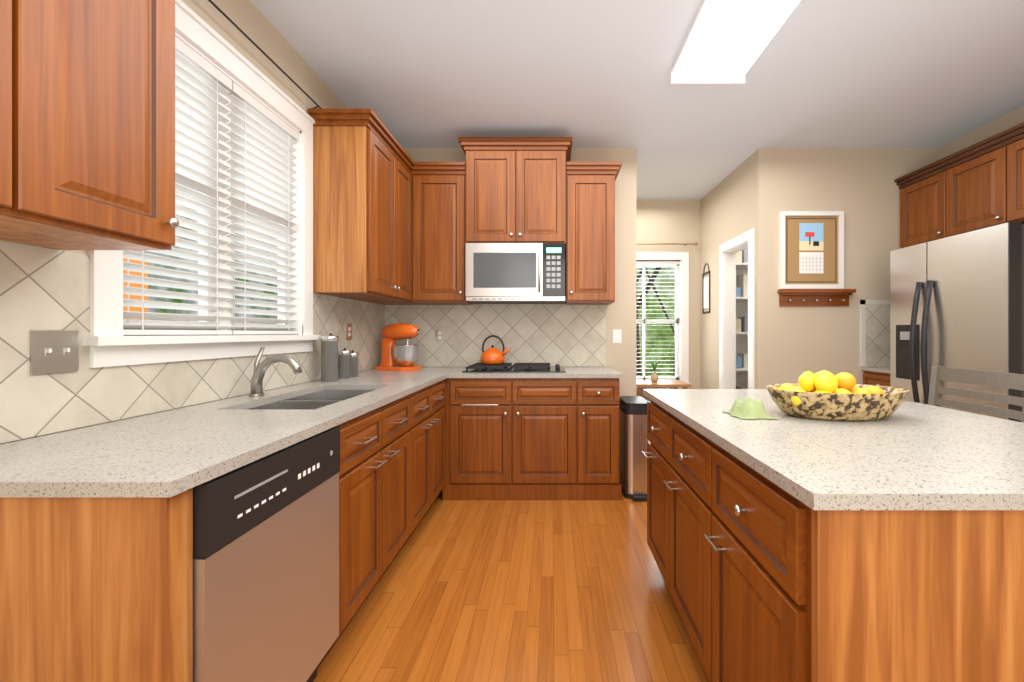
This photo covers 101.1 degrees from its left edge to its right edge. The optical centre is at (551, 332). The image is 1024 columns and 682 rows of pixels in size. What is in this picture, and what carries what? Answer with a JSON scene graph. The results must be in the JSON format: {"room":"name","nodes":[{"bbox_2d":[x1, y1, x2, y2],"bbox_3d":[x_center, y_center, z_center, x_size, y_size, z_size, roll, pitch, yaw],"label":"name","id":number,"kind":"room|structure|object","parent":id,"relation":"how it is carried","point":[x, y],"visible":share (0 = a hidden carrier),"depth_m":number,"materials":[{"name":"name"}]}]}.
{"room":"kitchen","nodes":[
{"label":"kitchen","id":0,"kind":"room"},
{"bbox_2d":[0,0,370,443],"bbox_3d":[-1.530,-0.205,1.760,0.120,2.830,6.960,0,0,0],"label":"wall","id":1,"kind":"structure","parent":0,"point":[248,18],"depth_m":2.15,"materials":[{"name":"beige paint"}]},
{"bbox_2d":[0,0,178,249],"bbox_3d":[-1.270,-0.793,0.858,0.380,1.098,0.877,0,0,0],"label":"upper cabinet","id":2,"kind":"object","parent":1,"relation":"attached to","point":[87,124],"depth_m":1.02,"materials":[{"name":"brown wood"}]},
{"bbox_2d":[0,240,384,442],"bbox_3d":[-1.466,0.024,2.087,0.007,0.539,3.173,0,0,0],"label":"tile","id":3,"kind":"structure","parent":1,"relation":"attached to","point":[42,288],"depth_m":1.31,"materials":[{"name":"tile"}]},
{"bbox_2d":[30,330,78,374],"bbox_3d":[-1.455,0.055,1.235,0.016,0.125,0.115,0,0,0],"label":"switch plate","id":4,"kind":"object","parent":3,"relation":"attached to","point":[54,351],"visible":1,"depth_m":1.23,"materials":[{"name":"silver metal"}]},
{"bbox_2d":[346,324,351,339],"bbox_3d":[-1.459,-0.010,3.020,0.007,0.115,0.070,0,0,0],"label":"electrical outlet","id":5,"kind":"object","parent":3,"relation":"attached to","point":[348,331],"visible":1,"depth_m":3.01,"materials":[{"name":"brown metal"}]},
{"bbox_2d":[83,0,320,367],"bbox_3d":[-1.502,-0.590,1.940,0.175,1.400,1.260,0,0,0],"label":"window","id":6,"kind":"structure","parent":1,"relation":"in","point":[108,342],"depth_m":1.90,"materials":[{"name":"white wood"}]},
{"bbox_2d":[123,36,297,334],"bbox_3d":[-1.505,-0.579,1.940,0.060,1.171,1.004,0,0,0],"label":"window blinds","id":7,"kind":"object","parent":6,"relation":"attached to","point":[261,171],"visible":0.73,"depth_m":1.90,"materials":[{"name":"white plastic"}]},
{"bbox_2d":[208,0,320,107],"bbox_3d":[-1.438,-1.361,1.900,0.065,0.028,1.360,0,0,0],"label":"curtain rod","id":8,"kind":"object","parent":1,"relation":"attached to","point":[253,42],"visible":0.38,"depth_m":2.03,"materials":[{"name":"beige wood"}]},
{"bbox_2d":[308,108,411,303],"bbox_3d":[-1.270,-0.794,2.890,0.380,1.096,0.760,0,0,0],"label":"upper cabinet","id":9,"kind":"object","parent":1,"relation":"attached to","point":[362,175],"depth_m":2.56,"materials":[{"name":"brown wood"}]},
{"bbox_2d":[313,489,709,681],"bbox_3d":[0.955,1.235,1.760,5.090,0.050,6.960,0,0,0],"label":"floor","id":10,"kind":"structure","parent":0,"point":[520,591],"depth_m":1.86,"materials":[{"name":"brown wood"}]},
{"bbox_2d":[0,419,347,681],"bbox_3d":[-1.107,0.770,1.173,0.706,0.880,0.645,0,0,0],"label":"base cabinet","id":11,"kind":"object","parent":10,"relation":"on","point":[248,538],"depth_m":0.91,"materials":[{"name":"brown wood"}]},
{"bbox_2d":[0,375,443,498],"bbox_3d":[-1.107,0.311,1.927,0.705,0.034,2.195,0,0,0],"label":"countertop","id":12,"kind":"structure","parent":11,"relation":"on","point":[155,455],"depth_m":1.10,"materials":[{"name":"beige stone"}]},
{"bbox_2d":[249,347,301,396],"bbox_3d":[-1.294,0.180,1.984,0.241,0.228,0.087,0,0,0],"label":"faucet","id":13,"kind":"object","parent":12,"relation":"on","point":[263,366],"visible":1,"depth_m":1.96,"materials":[{"name":"grey metal"}]},
{"bbox_2d":[321,333,338,381],"bbox_3d":[-1.360,0.147,2.570,0.098,0.293,0.098,0,0,0],"label":"canister","id":14,"kind":"object","parent":12,"relation":"on","point":[329,357],"visible":1,"depth_m":2.53,"materials":[{"name":"silver metal"}]},
{"bbox_2d":[338,348,350,378],"bbox_3d":[-1.360,0.195,2.750,0.080,0.198,0.080,0,0,0],"label":"canister","id":15,"kind":"object","parent":12,"relation":"on","point":[344,362],"visible":0.96,"depth_m":2.72,"materials":[{"name":"silver metal"}]},
{"bbox_2d":[351,350,357,376],"bbox_3d":[-1.360,0.205,2.860,0.076,0.178,0.076,0,0,0],"label":"canister","id":16,"kind":"object","parent":12,"relation":"on","point":[354,364],"visible":0.69,"depth_m":2.84,"materials":[{"name":"silver metal"}]},
{"bbox_2d":[296,383,431,520],"bbox_3d":[-1.110,0.768,2.526,0.700,0.886,0.211,0,0,0],"label":"base cabinet","id":17,"kind":"object","parent":10,"relation":"on","point":[411,415],"depth_m":2.45,"materials":[{"name":"brown wood"}]},
{"bbox_2d":[348,435,419,623],"bbox_3d":[-1.110,0.911,2.010,0.700,0.600,0.820,0,0,0],"label":"base cabinet","id":18,"kind":"object","parent":10,"relation":"on","point":[384,473],"depth_m":1.84,"materials":[{"name":"brown wood"}]},
{"bbox_2d":[432,375,447,503],"bbox_3d":[-1.110,0.768,2.841,0.700,0.886,0.419,0,0,0],"label":"base cabinet","id":19,"kind":"object","parent":10,"relation":"on","point":[440,388],"depth_m":2.86,"materials":[{"name":"brown wood"}]},
{"bbox_2d":[452,375,579,499],"bbox_3d":[-0.277,0.768,3.350,0.914,0.886,0.640,0,0,0],"label":"base cabinet","id":20,"kind":"object","parent":10,"relation":"on","point":[515,437],"depth_m":3.03,"materials":[{"name":"brown wood"}]},
{"bbox_2d":[358,367,622,374],"bbox_3d":[-0.475,0.310,3.348,1.970,0.030,0.645,0,0,0],"label":"countertop","id":21,"kind":"structure","parent":20,"relation":"on","point":[425,370],"depth_m":3.14,"materials":[{"name":"beige stone"}]},
{"bbox_2d":[375,323,422,370],"bbox_3d":[-1.226,0.107,3.400,0.387,0.373,0.274,0,0,0],"label":"stand mixer","id":22,"kind":"object","parent":21,"relation":"on","point":[404,357],"visible":1,"depth_m":3.33,"materials":[{"name":"orange metal"}]},
{"bbox_2d":[460,363,567,370],"bbox_3d":[-0.285,0.274,3.375,0.770,0.039,0.490,0,0,0],"label":"cooktop","id":23,"kind":"object","parent":21,"relation":"in","point":[477,366],"depth_m":3.24,"materials":[{"name":"black metal"}]},
{"bbox_2d":[480,335,508,363],"bbox_3d":[-0.474,0.135,3.500,0.245,0.238,0.204,0,0,0],"label":"kettle","id":24,"kind":"object","parent":23,"relation":"on","point":[492,355],"visible":1,"depth_m":3.44,"materials":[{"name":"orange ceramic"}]},
{"bbox_2d":[580,375,622,499],"bbox_3d":[0.335,0.768,3.350,0.310,0.886,0.640,0,0,0],"label":"base cabinet","id":25,"kind":"object","parent":10,"relation":"on","point":[599,394],"depth_m":3.03,"materials":[{"name":"brown wood"}]},
{"bbox_2d":[619,396,648,500],"bbox_3d":[0.635,0.863,3.227,0.208,0.695,0.434,0,0,0],"label":"trash can","id":26,"kind":"object","parent":10,"relation":"on","point":[633,439],"visible":0.77,"depth_m":3.06,"materials":[{"name":"silver metal"}]},
{"bbox_2d":[636,380,690,388],"bbox_3d":[1.035,0.885,4.810,0.970,0.650,0.460,0,0,0],"label":"side table","id":27,"kind":"object","parent":10,"relation":"on","point":[675,384],"visible":0.23,"depth_m":4.66,"materials":[{"name":"brown wood"}]},
{"bbox_2d":[649,360,659,381],"bbox_3d":[1.170,0.434,4.800,0.123,0.250,0.108,0,0,0],"label":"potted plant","id":28,"kind":"object","parent":27,"relation":"on","point":[654,376],"visible":1,"depth_m":4.78,"materials":[{"name":"beige ceramic"}]},
{"bbox_2d":[641,393,1023,681],"bbox_3d":[0.988,0.767,1.490,1.064,0.886,1.380,0,0,0],"label":"kitchen island","id":29,"kind":"object","parent":10,"relation":"on","point":[784,547],"depth_m":0.80,"materials":[{"name":"wood"}]},
{"bbox_2d":[643,389,1023,512],"bbox_3d":[1.015,0.309,1.490,1.070,0.030,1.440,0,0,0],"label":"island countertop","id":30,"kind":"structure","parent":29,"relation":"on","point":[919,458],"depth_m":1.03,"materials":[{"name":"beige stone"}]},
{"bbox_2d":[722,397,777,418],"bbox_3d":[0.705,0.263,1.505,0.142,0.058,0.160,0,0,0],"label":"cloth","id":31,"kind":"object","parent":30,"relation":"on","point":[748,408],"visible":1,"depth_m":1.46,"materials":[{"name":"green"}]},
{"bbox_2d":[766,367,909,420],"bbox_3d":[1.010,0.208,1.500,0.470,0.173,0.300,0,0,0],"label":"fruit bowl","id":32,"kind":"object","parent":30,"relation":"on","point":[827,395],"visible":1,"depth_m":1.42,"materials":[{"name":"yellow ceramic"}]},
{"bbox_2d":[862,367,889,386],"bbox_3d":[3.029,0.752,3.470,0.694,0.915,0.401,0,0,0],"label":"base cabinet","id":33,"kind":"object","parent":10,"relation":"on","point":[879,376],"visible":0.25,"depth_m":3.52,"materials":[{"name":"brown wood"}]},
{"bbox_2d":[890,222,1023,421],"bbox_3d":[2.954,0.287,2.832,0.831,1.845,0.846,0,0,0],"label":"fridge","id":34,"kind":"object","parent":10,"relation":"on","point":[957,301],"visible":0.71,"depth_m":2.69,"materials":[{"name":"grey metal"}]},
{"bbox_2d":[928,366,1023,422],"bbox_3d":[1.889,0.695,2.045,0.479,1.030,0.500,0,0,0],"label":"chair","id":35,"kind":"object","parent":10,"relation":"on","point":[939,374],"visible":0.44,"depth_m":2.08,"materials":[{"name":"grey"}]},
{"bbox_2d":[250,0,1023,199],"bbox_3d":[0.955,-1.645,1.760,5.090,0.050,6.960,0,0,0],"label":"ceiling","id":36,"kind":"structure","parent":0,"point":[818,74],"depth_m":2.64,"materials":[{"name":"white paint"}]},
{"bbox_2d":[671,0,800,83],"bbox_3d":[0.953,-1.572,1.940,0.453,0.094,1.264,0,0,0],"label":"ceiling light fixture","id":37,"kind":"object","parent":36,"relation":"attached to","point":[726,41],"visible":1,"depth_m":2.20,"materials":[{"name":"white plastic"}]},
{"bbox_2d":[636,200,699,400],"bbox_3d":[0.230,-0.205,5.180,3.400,2.830,0.120,0,0,0],"label":"wall","id":38,"kind":"structure","parent":0,"point":[667,221],"depth_m":5.12,"materials":[{"name":"beige paint"}]},
{"bbox_2d":[636,252,690,391],"bbox_3d":[1.140,-0.130,5.155,1.080,1.700,0.170,0,0,0],"label":"window","id":39,"kind":"structure","parent":38,"relation":"in","point":[682,328],"depth_m":5.10,"materials":[{"name":"white wood"}]},
{"bbox_2d":[636,261,679,376],"bbox_3d":[1.140,-0.147,5.150,0.844,1.454,0.050,0,0,0],"label":"window blinds","id":40,"kind":"object","parent":39,"relation":"attached to","point":[657,262],"visible":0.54,"depth_m":5.13,"materials":[{"name":"white plastic"}]},
{"bbox_2d":[636,242,697,245],"bbox_3d":[1.103,-1.070,5.075,1.305,0.040,0.088,0,0,0],"label":"curtain rod","id":41,"kind":"object","parent":38,"relation":"attached to","point":[696,244],"visible":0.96,"depth_m":5.05,"materials":[{"name":"brown metal"}]},
{"bbox_2d":[404,148,937,399],"bbox_3d":[1.015,-0.205,3.740,4.970,2.830,0.120,0,0,0],"label":"wall","id":42,"kind":"structure","parent":0,"point":[859,188],"depth_m":3.68,"materials":[{"name":"beige paint"}]},
{"bbox_2d":[385,304,605,366],"bbox_3d":[-0.500,0.018,3.676,1.940,0.549,0.007,0,0,0],"label":"tile","id":43,"kind":"structure","parent":42,"relation":"attached to","point":[564,335],"depth_m":3.67,"materials":[{"name":"tile"}]},
{"bbox_2d":[435,328,443,341],"bbox_3d":[-0.980,0.020,3.669,0.075,0.120,0.007,0,0,0],"label":"electrical outlet","id":44,"kind":"object","parent":43,"relation":"attached to","point":[439,334],"visible":1,"depth_m":3.67,"materials":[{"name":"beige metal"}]},
{"bbox_2d":[383,137,621,304],"bbox_3d":[-0.455,-0.884,3.455,2.010,1.276,0.430,0,0,0],"label":"upper cabinet","id":45,"kind":"object","parent":42,"relation":"attached to","point":[519,222],"depth_m":3.30,"materials":[{"name":"brown wood"}]},
{"bbox_2d":[465,243,565,304],"bbox_3d":[-0.285,-0.476,3.450,0.774,0.448,0.439,0,0,0],"label":"microwave","id":46,"kind":"object","parent":45,"relation":"in","point":[495,273],"depth_m":3.27,"materials":[{"name":"grey"}]},
{"bbox_2d":[613,330,620,342],"bbox_3d":[0.570,0.030,3.672,0.075,0.120,0.016,0,0,0],"label":"switch plate","id":47,"kind":"object","parent":42,"relation":"attached to","point":[616,336],"visible":1,"depth_m":3.67,"materials":[{"name":"white plastic"}]},
{"bbox_2d":[779,211,843,288],"bbox_3d":[2.265,-0.723,3.666,0.550,0.675,0.027,0,0,0],"label":"bulletin board","id":48,"kind":"object","parent":42,"relation":"attached to","point":[811,249],"visible":1,"depth_m":3.67,"materials":[{"name":"white painted wood"},{"name":"brown mat board"},{"name":"paper"}]},
{"bbox_2d":[777,289,855,305],"bbox_3d":[2.290,-0.307,3.637,0.630,0.140,0.084,0,0,0],"label":"shelf","id":49,"kind":"object","parent":42,"relation":"attached to","point":[813,297],"visible":1,"depth_m":3.66,"materials":[{"name":"brown wood"}]},
{"bbox_2d":[860,300,889,366],"bbox_3d":[3.039,0.002,3.675,0.678,0.583,0.010,0,0,0],"label":"tile","id":50,"kind":"structure","parent":42,"relation":"attached to","point":[874,333],"depth_m":3.67,"materials":[{"name":"tile"}]},
{"bbox_2d":[700,154,751,388],"bbox_3d":[1.870,-0.205,4.460,0.120,2.830,1.320,0,0,0],"label":"wall","id":51,"kind":"structure","parent":0,"point":[726,209],"depth_m":4.62,"materials":[{"name":"beige paint"}]},
{"bbox_2d":[702,263,709,313],"bbox_3d":[1.804,-0.522,4.910,0.011,0.585,0.220,0,0,0],"label":"holder","id":52,"kind":"object","parent":51,"relation":"attached to","point":[706,292],"visible":0.96,"depth_m":4.92,"materials":[{"name":"black metal"}]},
{"bbox_2d":[719,228,753,388],"bbox_3d":[1.861,0.138,4.130,0.138,2.145,0.750,0,0,0],"label":"door frame","id":53,"kind":"structure","parent":51,"relation":"attached to","point":[729,249],"depth_m":4.41,"materials":[{"name":"white wood"}]},
{"bbox_2d":[736,269,747,386],"bbox_3d":[2.410,-0.205,4.910,0.960,2.830,0.100,0,0,0],"label":"wall","id":54,"kind":"structure","parent":0,"point":[742,342],"depth_m":4.85,"materials":[{"name":"white paint"}]},
{"bbox_2d":[736,248,747,388],"bbox_3d":[2.415,-0.096,4.699,0.966,1.812,0.318,0,0,0],"label":"pantry shelves","id":55,"kind":"object","parent":54,"relation":"attached to","point":[742,295],"visible":0.06,"depth_m":4.62,"materials":[{"name":"white wood"}]},
{"bbox_2d":[938,107,1023,159],"bbox_3d":[3.440,-0.205,0.980,0.120,2.830,5.400,0,0,0],"label":"wall","id":56,"kind":"structure","parent":0,"point":[1006,122],"depth_m":3.29,"materials":[{"name":"beige paint"}]},
{"bbox_2d":[894,122,1023,247],"bbox_3d":[3.189,-1.036,2.310,0.378,0.612,2.820,0,0,0],"label":"upper cabinet","id":57,"kind":"object","parent":56,"relation":"attached to","point":[977,186],"visible":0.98,"depth_m":3.07,"materials":[{"name":"brown wood"}]},
{"label":"outside","id":58,"kind":"structure","parent":0,"visible":0},
{"bbox_2d":[132,172,277,323],"bbox_3d":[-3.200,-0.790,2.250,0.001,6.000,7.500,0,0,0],"label":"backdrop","id":59,"kind":"structure","parent":58,"point":[160,310],"depth_m":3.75,"materials":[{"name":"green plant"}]},
{"bbox_2d":[636,267,674,375],"bbox_3d":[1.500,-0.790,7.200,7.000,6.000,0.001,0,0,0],"label":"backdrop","id":60,"kind":"structure","parent":58,"point":[659,340],"depth_m":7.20,"materials":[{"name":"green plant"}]},
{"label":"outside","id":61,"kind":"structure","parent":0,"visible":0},
{"bbox_2d":[123,258,147,319],"bbox_3d":[-2.550,0.630,2.475,0.100,2.160,0.250,0,0,0],"label":"brick","id":62,"kind":"object","parent":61,"point":[135,309],"visible":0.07,"depth_m":2.52,"materials":[{"name":"brown"}]},
{"bbox_2d":[636,267,674,375],"bbox_3d":[1.239,-0.289,6.375,2.452,4.006,0.650,0,0,0],"label":"trees","id":63,"kind":"object","parent":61,"point":[640,301],"visible":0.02,"depth_m":6.53,"materials":[{"name":"brown plant"}]}
]}

